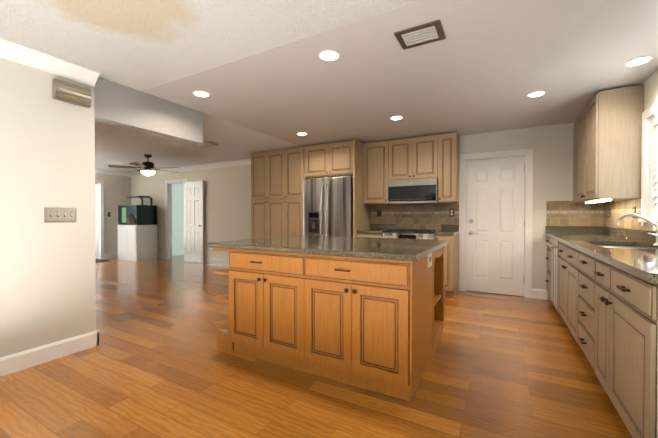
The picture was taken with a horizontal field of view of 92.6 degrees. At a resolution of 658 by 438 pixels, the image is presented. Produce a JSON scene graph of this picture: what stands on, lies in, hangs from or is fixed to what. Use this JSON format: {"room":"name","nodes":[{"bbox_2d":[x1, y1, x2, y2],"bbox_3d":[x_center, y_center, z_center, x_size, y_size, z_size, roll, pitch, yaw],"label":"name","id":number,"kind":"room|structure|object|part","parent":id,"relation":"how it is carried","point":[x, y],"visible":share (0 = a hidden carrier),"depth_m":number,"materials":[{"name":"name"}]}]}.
{"room":"kitchen","nodes":[
{"label":"kitchen","id":0,"kind":"room"},
{"bbox_2d":[0,57,95,357],"bbox_3d":[-3.271,-0.055,0.804,0.120,2.420,4.660,0,1,29],"label":"wall","id":1,"kind":"structure","parent":0,"point":[47,270],"depth_m":2.50,"materials":[{"name":"paint"}]},
{"bbox_2d":[0,330,98,376],"bbox_3d":[-3.216,1.088,0.793,0.036,0.135,4.676,0,1,29],"label":"baseboard","id":2,"kind":"structure","parent":1,"relation":"attached to","point":[18,361],"depth_m":2.51,"materials":[{"name":"white wood"}]},
{"bbox_2d":[0,37,99,86],"bbox_3d":[-3.174,-1.211,0.741,0.100,0.105,4.659,0,1,29],"label":"crown molding","id":3,"kind":"structure","parent":1,"relation":"attached to","point":[23,55],"depth_m":2.47,"materials":[{"name":"white"}]},
{"bbox_2d":[44,208,76,222],"bbox_3d":[-2.207,-0.030,2.587,0.018,0.118,0.214,0,1,29],"label":"switch plate","id":4,"kind":"object","parent":1,"relation":"attached to","point":[57,215],"visible":1,"depth_m":2.58,"materials":[{"name":"beige plastic"}]},
{"bbox_2d":[52,78,90,107],"bbox_3d":[-2.150,-1.051,2.638,0.061,0.156,0.250,0,1,29],"label":"door chime","id":5,"kind":"object","parent":1,"relation":"attached to","point":[68,92],"visible":1,"depth_m":2.61,"materials":[{"name":"grey metal"}]},
{"bbox_2d":[95,173,131,258],"bbox_3d":[-7.129,-0.110,6.954,0.120,2.420,5.300,0,1,29],"label":"wall","id":6,"kind":"structure","parent":0,"point":[117,190],"depth_m":8.79,"materials":[{"name":"paint"}]},
{"bbox_2d":[95,184,98,258],"bbox_3d":[-6.516,0.067,8.114,0.045,2.027,1.014,0,1,29],"label":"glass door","id":7,"kind":"structure","parent":6,"relation":"attached to","point":[96,221],"depth_m":8.51,"materials":[{"name":"white"}]},
{"bbox_2d":[95,180,103,258],"bbox_3d":[-6.435,0.029,8.069,0.018,2.122,1.184,0,1,29],"label":"door frame","id":8,"kind":"structure","parent":6,"relation":"attached to","point":[101,183],"depth_m":8.54,"materials":[{"name":"white wood"}]},
{"bbox_2d":[104,252,117,258],"bbox_3d":[-5.979,1.015,8.907,0.016,0.135,0.706,0,1,29],"label":"baseboard","id":9,"kind":"structure","parent":6,"relation":"attached to","point":[109,255],"depth_m":8.75,"materials":[{"name":"white wood"}]},
{"bbox_2d":[95,169,129,176],"bbox_3d":[-7.033,-1.266,6.891,0.100,0.105,5.300,0,1,29],"label":"crown molding","id":10,"kind":"structure","parent":6,"relation":"attached to","point":[100,171],"depth_m":8.73,"materials":[{"name":"white"}]},
{"bbox_2d":[94,77,202,143],"bbox_3d":[-1.864,-1.103,3.342,0.120,0.370,1.160,0,1,29],"label":"header beam","id":11,"kind":"structure","parent":0,"point":[118,104],"depth_m":3.21,"materials":[{"name":"white paint"}]},
{"bbox_2d":[172,183,183,255],"bbox_3d":[-3.416,-0.171,9.313,2.140,2.500,2.180,0,1,29],"label":"wall","id":12,"kind":"structure","parent":0,"point":[177,219],"depth_m":9.36,"materials":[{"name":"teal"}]},
{"bbox_2d":[0,255,632,437],"bbox_3d":[-2.634,1.157,3.913,10.940,0.060,10.700,0,1,29],"label":"floor","id":13,"kind":"structure","parent":0,"point":[156,362],"depth_m":2.17,"materials":[{"name":"brown wood"}]},
{"bbox_2d":[95,259,110,262],"bbox_3d":[-6.128,1.086,7.909,0.600,0.012,0.920,0,1,29],"label":"door mat","id":14,"kind":"object","parent":13,"relation":"on","point":[99,260],"visible":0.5,"depth_m":8.17,"materials":[{"name":"grey"}]},
{"bbox_2d":[117,225,157,261],"bbox_3d":[-5.167,0.622,8.487,0.880,0.930,0.572,0,1,29],"label":"stand","id":15,"kind":"object","parent":13,"relation":"on","point":[136,243],"visible":0.92,"depth_m":8.24,"materials":[{"name":"white wood"}]},
{"bbox_2d":[118,205,156,224],"bbox_3d":[-5.184,-0.104,8.450,0.860,0.518,0.620,0,1,29],"label":"tank","id":16,"kind":"object","parent":15,"relation":"on","point":[137,214],"visible":1,"depth_m":8.26,"materials":[{"name":"black glass"}]},
{"bbox_2d":[127,196,151,204],"bbox_3d":[-5.123,-0.443,8.536,0.500,0.359,0.414,0,1,29],"label":"light","id":17,"kind":"object","parent":16,"relation":"on","point":[141,197],"visible":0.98,"depth_m":8.46,"materials":[{"name":"black metal"}]},
{"bbox_2d":[212,248,233,351],"bbox_3d":[-0.629,0.689,3.276,0.215,0.888,1.262,0,1,29],"label":"shelf","id":18,"kind":"object","parent":13,"relation":"on","point":[224,342],"visible":0.25,"depth_m":2.75,"materials":[{"name":"brown wood"}]},
{"bbox_2d":[251,139,369,238],"bbox_3d":[-0.410,-0.087,5.872,2.250,2.395,0.698,0,1,29],"label":"pantry cabinet","id":19,"kind":"object","parent":13,"relation":"on","point":[361,215],"depth_m":5.67,"materials":[{"name":"brown wood"}]},
{"bbox_3d":[-0.562,-0.128,5.618,2.210,2.254,0.053,0,1,29],"label":"pantry cabinet door","id":20,"kind":"part","parent":19,"relation":"part of","materials":[{"name":"beige wood"}]},
{"bbox_2d":[303,176,352,236],"bbox_3d":[0.104,0.210,5.549,0.905,1.805,0.655,0,1,29],"label":"fridge","id":21,"kind":"object","parent":13,"relation":"on","point":[352,206],"depth_m":5.20,"materials":[{"name":"silver metal"}]},
{"bbox_2d":[308,183,328,234],"bbox_3d":[-0.077,-0.087,5.228,0.695,1.027,0.094,0,1,29],"label":"handle","id":22,"kind":"object","parent":21,"relation":"attached to","point":[314,222],"visible":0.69,"depth_m":5.32,"materials":[{"name":"silver metal"}]},
{"bbox_3d":[-0.038,0.183,5.293,0.905,1.745,0.070,0,1,29],"label":"fridge door","id":23,"kind":"part","parent":21,"relation":"part of","materials":[{"name":"silver metal"}]},
{"bbox_2d":[229,246,444,401],"bbox_3d":[0.129,0.693,2.829,1.542,0.888,1.326,0,1,29],"label":"kitchen island","id":24,"kind":"object","parent":13,"relation":"on","point":[425,288],"depth_m":2.21,"materials":[{"name":"brown wood"}]},
{"bbox_2d":[208,235,448,260],"bbox_3d":[0.052,0.227,2.899,1.805,0.040,1.345,0,1,29],"label":"island countertop","id":25,"kind":"structure","parent":24,"relation":"on","point":[392,249],"depth_m":2.50,"materials":[{"name":"stone"}]},
{"bbox_2d":[428,253,431,267],"bbox_3d":[0.778,0.311,2.422,0.007,0.110,0.150,0,1,29],"label":"outlet","id":26,"kind":"object","parent":24,"relation":"attached to","point":[429,259],"visible":0.86,"depth_m":2.40,"materials":[{"name":"beige plastic"}]},
{"bbox_2d":[357,233,458,297],"bbox_3d":[1.232,0.673,4.998,1.473,0.890,0.652,0,1,29],"label":"base cabinet","id":27,"kind":"object","parent":13,"relation":"on","point":[451,284],"visible":0.19,"depth_m":4.46,"materials":[{"name":"brown wood"}]},
{"bbox_2d":[356,224,458,235],"bbox_3d":[1.238,0.157,5.004,1.473,0.138,0.628,0,1,29],"label":"countertop","id":28,"kind":"structure","parent":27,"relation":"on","point":[451,230],"depth_m":5.01,"materials":[{"name":"stone"}]},
{"bbox_2d":[383,229,434,239],"bbox_3d":[1.301,0.643,4.933,0.762,0.950,0.659,0,1,29],"label":"range","id":29,"kind":"object","parent":13,"relation":"on","point":[406,235],"depth_m":4.74,"materials":[{"name":"silver metal"}]},
{"bbox_3d":[1.279,0.294,4.891,0.702,0.251,0.569,0,1,29],"label":"range knob","id":30,"kind":"part","parent":29,"relation":"part of","materials":[{"name":"silver metal"}]},
{"bbox_2d":[546,238,609,311],"bbox_3d":[2.908,0.688,3.606,0.659,0.885,0.595,0,1,29],"label":"dishwasher","id":31,"kind":"object","parent":13,"relation":"on","point":[554,245],"visible":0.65,"depth_m":3.69,"materials":[{"name":"silver metal"}]},
{"bbox_2d":[550,249,657,437],"bbox_3d":[2.452,0.695,2.676,0.599,0.888,3.536,0,1,29],"label":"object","id":32,"kind":"object","parent":13,"relation":"on","point":[655,321],"depth_m":1.32,"materials":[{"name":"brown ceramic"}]},
{"bbox_2d":[545,226,657,282],"bbox_3d":[2.435,0.177,2.676,0.633,0.138,3.548,0,1,29],"label":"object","id":33,"kind":"object","parent":32,"relation":"on","point":[642,264],"visible":1,"depth_m":2.67,"materials":[{"name":"stone"}]},
{"bbox_2d":[598,245,644,248],"bbox_3d":[2.392,0.346,2.571,0.420,0.194,0.810,0,1,29],"label":"sink","id":34,"kind":"object","parent":33,"relation":"in","point":[634,247],"visible":0.06,"depth_m":2.74,"materials":[{"name":"silver metal"}]},
{"bbox_2d":[614,213,657,245],"bbox_3d":[2.475,0.080,2.511,0.305,0.256,0.068,0,1,29],"label":"faucet","id":35,"kind":"object","parent":33,"relation":"on","point":[617,221],"visible":1,"depth_m":2.49,"materials":[{"name":"silver metal"}]},
{"bbox_2d":[545,237,657,437],"bbox_3d":[2.172,0.639,2.841,0.053,0.750,3.512,0,1,29],"label":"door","id":36,"kind":"structure","parent":32,"relation":"attached to","point":[615,337],"depth_m":1.69,"materials":[{"name":"brown wood"}]},
{"bbox_2d":[0,0,657,172],"bbox_3d":[-3.137,-1.324,2.981,10.940,0.080,8.620,0,1,29],"label":"ceiling","id":37,"kind":"structure","parent":0,"point":[263,75],"depth_m":2.56,"materials":[{"name":"white paint"}]},
{"bbox_2d":[106,161,126,163],"bbox_3d":[-4.944,-1.315,7.302,0.400,0.014,0.250,0,1,29],"label":"ceiling vent","id":38,"kind":"object","parent":37,"relation":"in","point":[116,162],"visible":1,"depth_m":7.29,"materials":[{"name":"white plastic"}]},
{"bbox_2d":[108,154,179,176],"bbox_3d":[-3.706,-1.091,6.513,1.301,0.450,1.269,0,1,29],"label":"ceiling fan","id":39,"kind":"object","parent":37,"relation":"hanging from","point":[147,165],"depth_m":6.38,"materials":[{"name":"brown wood"}]},
{"bbox_3d":[-3.724,-0.925,6.473,0.260,0.120,0.260,0,1,29],"label":"ceiling fan shade","id":40,"kind":"part","parent":39,"relation":"part of","materials":[{"name":"white glass"}]},
{"bbox_2d":[192,90,209,96],"bbox_3d":[-1.309,-1.283,3.229,0.170,0.006,0.170,0,1,29],"label":"recessed light","id":41,"kind":"object","parent":37,"relation":"in","point":[199,93],"visible":1,"depth_m":3.21,"materials":[{"name":"white glass"}]},
{"bbox_2d":[193,141,218,146],"bbox_3d":[-2.153,-1.299,5.487,0.360,0.014,0.250,0,1,29],"label":"ceiling vent","id":42,"kind":"object","parent":37,"relation":"in","point":[206,144],"visible":0.94,"depth_m":5.47,"materials":[{"name":"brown metal"}]},
{"bbox_2d":[318,50,339,60],"bbox_3d":[0.002,-1.276,2.459,0.170,0.006,0.170,0,1,29],"label":"recessed light","id":43,"kind":"object","parent":37,"relation":"in","point":[329,55],"visible":1,"depth_m":2.45,"materials":[{"name":"white"}]},
{"bbox_2d":[390,116,402,119],"bbox_3d":[0.862,-1.290,4.018,0.170,0.006,0.170,0,1,29],"label":"recessed light","id":44,"kind":"object","parent":37,"relation":"in","point":[396,117],"visible":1,"depth_m":3.99,"materials":[{"name":"white"}]},
{"bbox_2d":[394,19,445,49],"bbox_3d":[0.633,-1.270,2.185,0.300,0.014,0.235,0,1,29],"label":"ceiling vent","id":45,"kind":"object","parent":37,"relation":"in","point":[423,34],"visible":0.98,"depth_m":2.16,"materials":[{"name":"brown metal"}]},
{"bbox_2d":[527,91,545,96],"bbox_3d":[2.133,-1.283,3.236,0.170,0.006,0.170,0,1,29],"label":"recessed light","id":46,"kind":"object","parent":37,"relation":"in","point":[536,94],"visible":1,"depth_m":3.23,"materials":[{"name":"white"}]},
{"bbox_2d":[624,56,652,66],"bbox_3d":[2.508,-1.277,2.550,0.170,0.006,0.170,0,1,29],"label":"recessed light","id":47,"kind":"object","parent":37,"relation":"in","point":[638,61],"visible":1,"depth_m":2.55,"materials":[{"name":"white glass"}]},
{"bbox_2d":[132,122,574,299],"bbox_3d":[-1.083,-0.107,6.712,10.940,2.420,0.120,0,1,29],"label":"wall","id":48,"kind":"structure","parent":0,"point":[227,203],"depth_m":4.84,"materials":[{"name":"paint"}]},
{"bbox_2d":[158,254,164,258],"bbox_3d":[-5.101,1.016,8.863,1.596,0.135,0.016,0,1,29],"label":"baseboard","id":49,"kind":"structure","parent":48,"relation":"attached to","point":[160,256],"depth_m":8.55,"materials":[{"name":"white wood"}]},
{"bbox_2d":[165,179,187,259],"bbox_3d":[-3.976,0.027,8.300,0.904,2.122,0.138,0,1,29],"label":"door frame","id":50,"kind":"structure","parent":48,"relation":"attached to","point":[168,183],"depth_m":8.44,"materials":[{"name":"white wood"}]},
{"bbox_2d":[130,159,250,176],"bbox_3d":[-3.487,-1.275,7.903,5.090,0.105,0.100,0,1,29],"label":"crown molding","id":51,"kind":"structure","parent":48,"relation":"attached to","point":[245,161],"depth_m":7.70,"materials":[{"name":"white"}]},
{"bbox_2d":[184,181,203,263],"bbox_3d":[-3.376,0.076,7.846,0.710,2.016,0.036,0,1,29],"label":"room door","id":52,"kind":"structure","parent":48,"relation":"in","point":[193,220],"depth_m":7.81,"materials":[{"name":"white wood"}]},
{"bbox_2d":[204,258,228,265],"bbox_3d":[-2.423,1.029,7.385,2.706,0.135,0.016,0,1,29],"label":"baseboard","id":53,"kind":"structure","parent":48,"relation":"attached to","point":[206,260],"depth_m":7.52,"materials":[{"name":"white wood"}]},
{"bbox_2d":[363,140,394,203],"bbox_3d":[0.881,-0.768,5.353,0.503,1.024,0.348,0,1,29],"label":"upper cabinet","id":54,"kind":"object","parent":48,"relation":"attached to","point":[376,155],"depth_m":5.21,"materials":[{"name":"brown wood"}]},
{"bbox_2d":[370,203,458,229],"bbox_3d":[1.387,-0.036,5.273,1.473,0.433,0.010,0,1,29],"label":"backsplash","id":55,"kind":"structure","parent":48,"relation":"attached to","point":[429,216],"depth_m":5.23,"materials":[{"name":"tile"}]},
{"bbox_2d":[377,209,381,216],"bbox_3d":[0.878,-0.104,5.526,0.080,0.125,0.037,0,1,29],"label":"electrical outlet","id":56,"kind":"object","parent":55,"relation":"attached to","point":[379,212],"depth_m":5.52,"materials":[{"name":"brown plastic"}]},
{"bbox_2d":[449,209,454,216],"bbox_3d":[1.936,-0.099,4.959,0.080,0.125,0.008,0,1,29],"label":"electrical outlet","id":57,"kind":"object","parent":55,"relation":"attached to","point":[451,213],"depth_m":4.96,"materials":[{"name":"brown plastic"}]},
{"bbox_2d":[391,134,438,179],"bbox_3d":[1.386,-0.948,5.073,0.770,0.659,0.348,0,1,29],"label":"upper cabinet","id":58,"kind":"object","parent":48,"relation":"attached to","point":[423,157],"depth_m":4.90,"materials":[{"name":"brown wood"}]},
{"bbox_2d":[388,178,440,204],"bbox_3d":[1.366,-0.423,5.042,0.764,0.379,0.428,0,1,29],"label":"microwave","id":59,"kind":"object","parent":58,"relation":"attached to","point":[413,192],"visible":0.98,"depth_m":4.86,"materials":[{"name":"silver metal"}]},
{"bbox_2d":[438,132,458,202],"bbox_3d":[1.811,-0.763,4.840,0.318,1.024,0.348,0,1,29],"label":"upper cabinet","id":60,"kind":"object","parent":48,"relation":"attached to","point":[448,182],"depth_m":4.68,"materials":[{"name":"brown wood"}]},
{"bbox_2d":[466,156,524,295],"bbox_3d":[2.462,0.104,4.690,0.776,2.016,0.094,0,1,29],"label":"kitchen door","id":61,"kind":"structure","parent":48,"relation":"in","point":[495,197],"depth_m":4.69,"materials":[{"name":"white wood"}]},
{"bbox_3d":[2.470,0.068,4.665,0.739,1.690,0.058,0,1,29],"label":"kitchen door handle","id":62,"kind":"part","parent":61,"relation":"part of","materials":[{"name":"white wood"}]},
{"bbox_2d":[459,148,532,297],"bbox_3d":[2.485,0.059,4.734,0.964,2.122,0.138,0,1,29],"label":"door frame","id":63,"kind":"structure","parent":48,"relation":"attached to","point":[528,208],"depth_m":4.55,"materials":[{"name":"white wood"}]},
{"bbox_2d":[605,70,657,246],"bbox_3d":[1.600,-0.051,0.378,0.120,2.420,8.620,0,1,29],"label":"wall","id":64,"kind":"structure","parent":0,"point":[650,83],"depth_m":2.83,"materials":[{"name":"paint"}]},
{"bbox_2d":[573,121,576,144],"bbox_3d":[3.322,-0.738,3.980,0.347,1.060,0.393,0,1,29],"label":"upper cabinet","id":65,"kind":"object","parent":64,"relation":"attached to","point":[575,124],"depth_m":4.11,"materials":[{"name":"brown wood"}]},
{"bbox_2d":[546,198,655,230],"bbox_3d":[2.439,-0.064,2.671,0.623,0.341,3.548,0,1,29],"label":"backsplash","id":66,"kind":"structure","parent":64,"relation":"attached to","point":[564,213],"depth_m":4.12,"materials":[{"name":"tile"}]},
{"bbox_2d":[632,206,635,217],"bbox_3d":[3.031,-0.066,3.128,0.007,0.116,0.072,0,1,29],"label":"electrical outlet","id":67,"kind":"object","parent":66,"relation":"attached to","point":[633,209],"visible":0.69,"depth_m":3.12,"materials":[{"name":"beige plastic"}]},
{"bbox_2d":[573,85,643,202],"bbox_3d":[3.027,-0.733,3.446,0.347,1.060,0.942,0,1,29],"label":"upper cabinet","id":68,"kind":"object","parent":64,"relation":"attached to","point":[607,147],"depth_m":3.07,"materials":[{"name":"brown wood"}]},
{"bbox_2d":[586,199,611,203],"bbox_3d":[2.975,-0.194,3.489,0.060,0.017,0.800,0,1,29],"label":"under-cabinet light","id":69,"kind":"object","parent":68,"relation":"attached to","point":[601,200],"visible":0.93,"depth_m":3.31,"materials":[{"name":"beige"}]},
{"bbox_2d":[638,101,657,225],"bbox_3d":[2.660,-0.458,2.336,0.160,1.060,1.340,0,1,29],"label":"window","id":70,"kind":"structure","parent":64,"relation":"in","point":[649,113],"depth_m":2.88,"materials":[{"name":"white"}]},
{"bbox_2d":[649,114,657,216],"bbox_3d":[2.647,-0.459,2.343,0.042,0.886,1.166,0,1,29],"label":"window shutters","id":71,"kind":"object","parent":70,"relation":"attached to","point":[653,211],"visible":1,"depth_m":2.81,"materials":[{"name":"white"}]}
]}

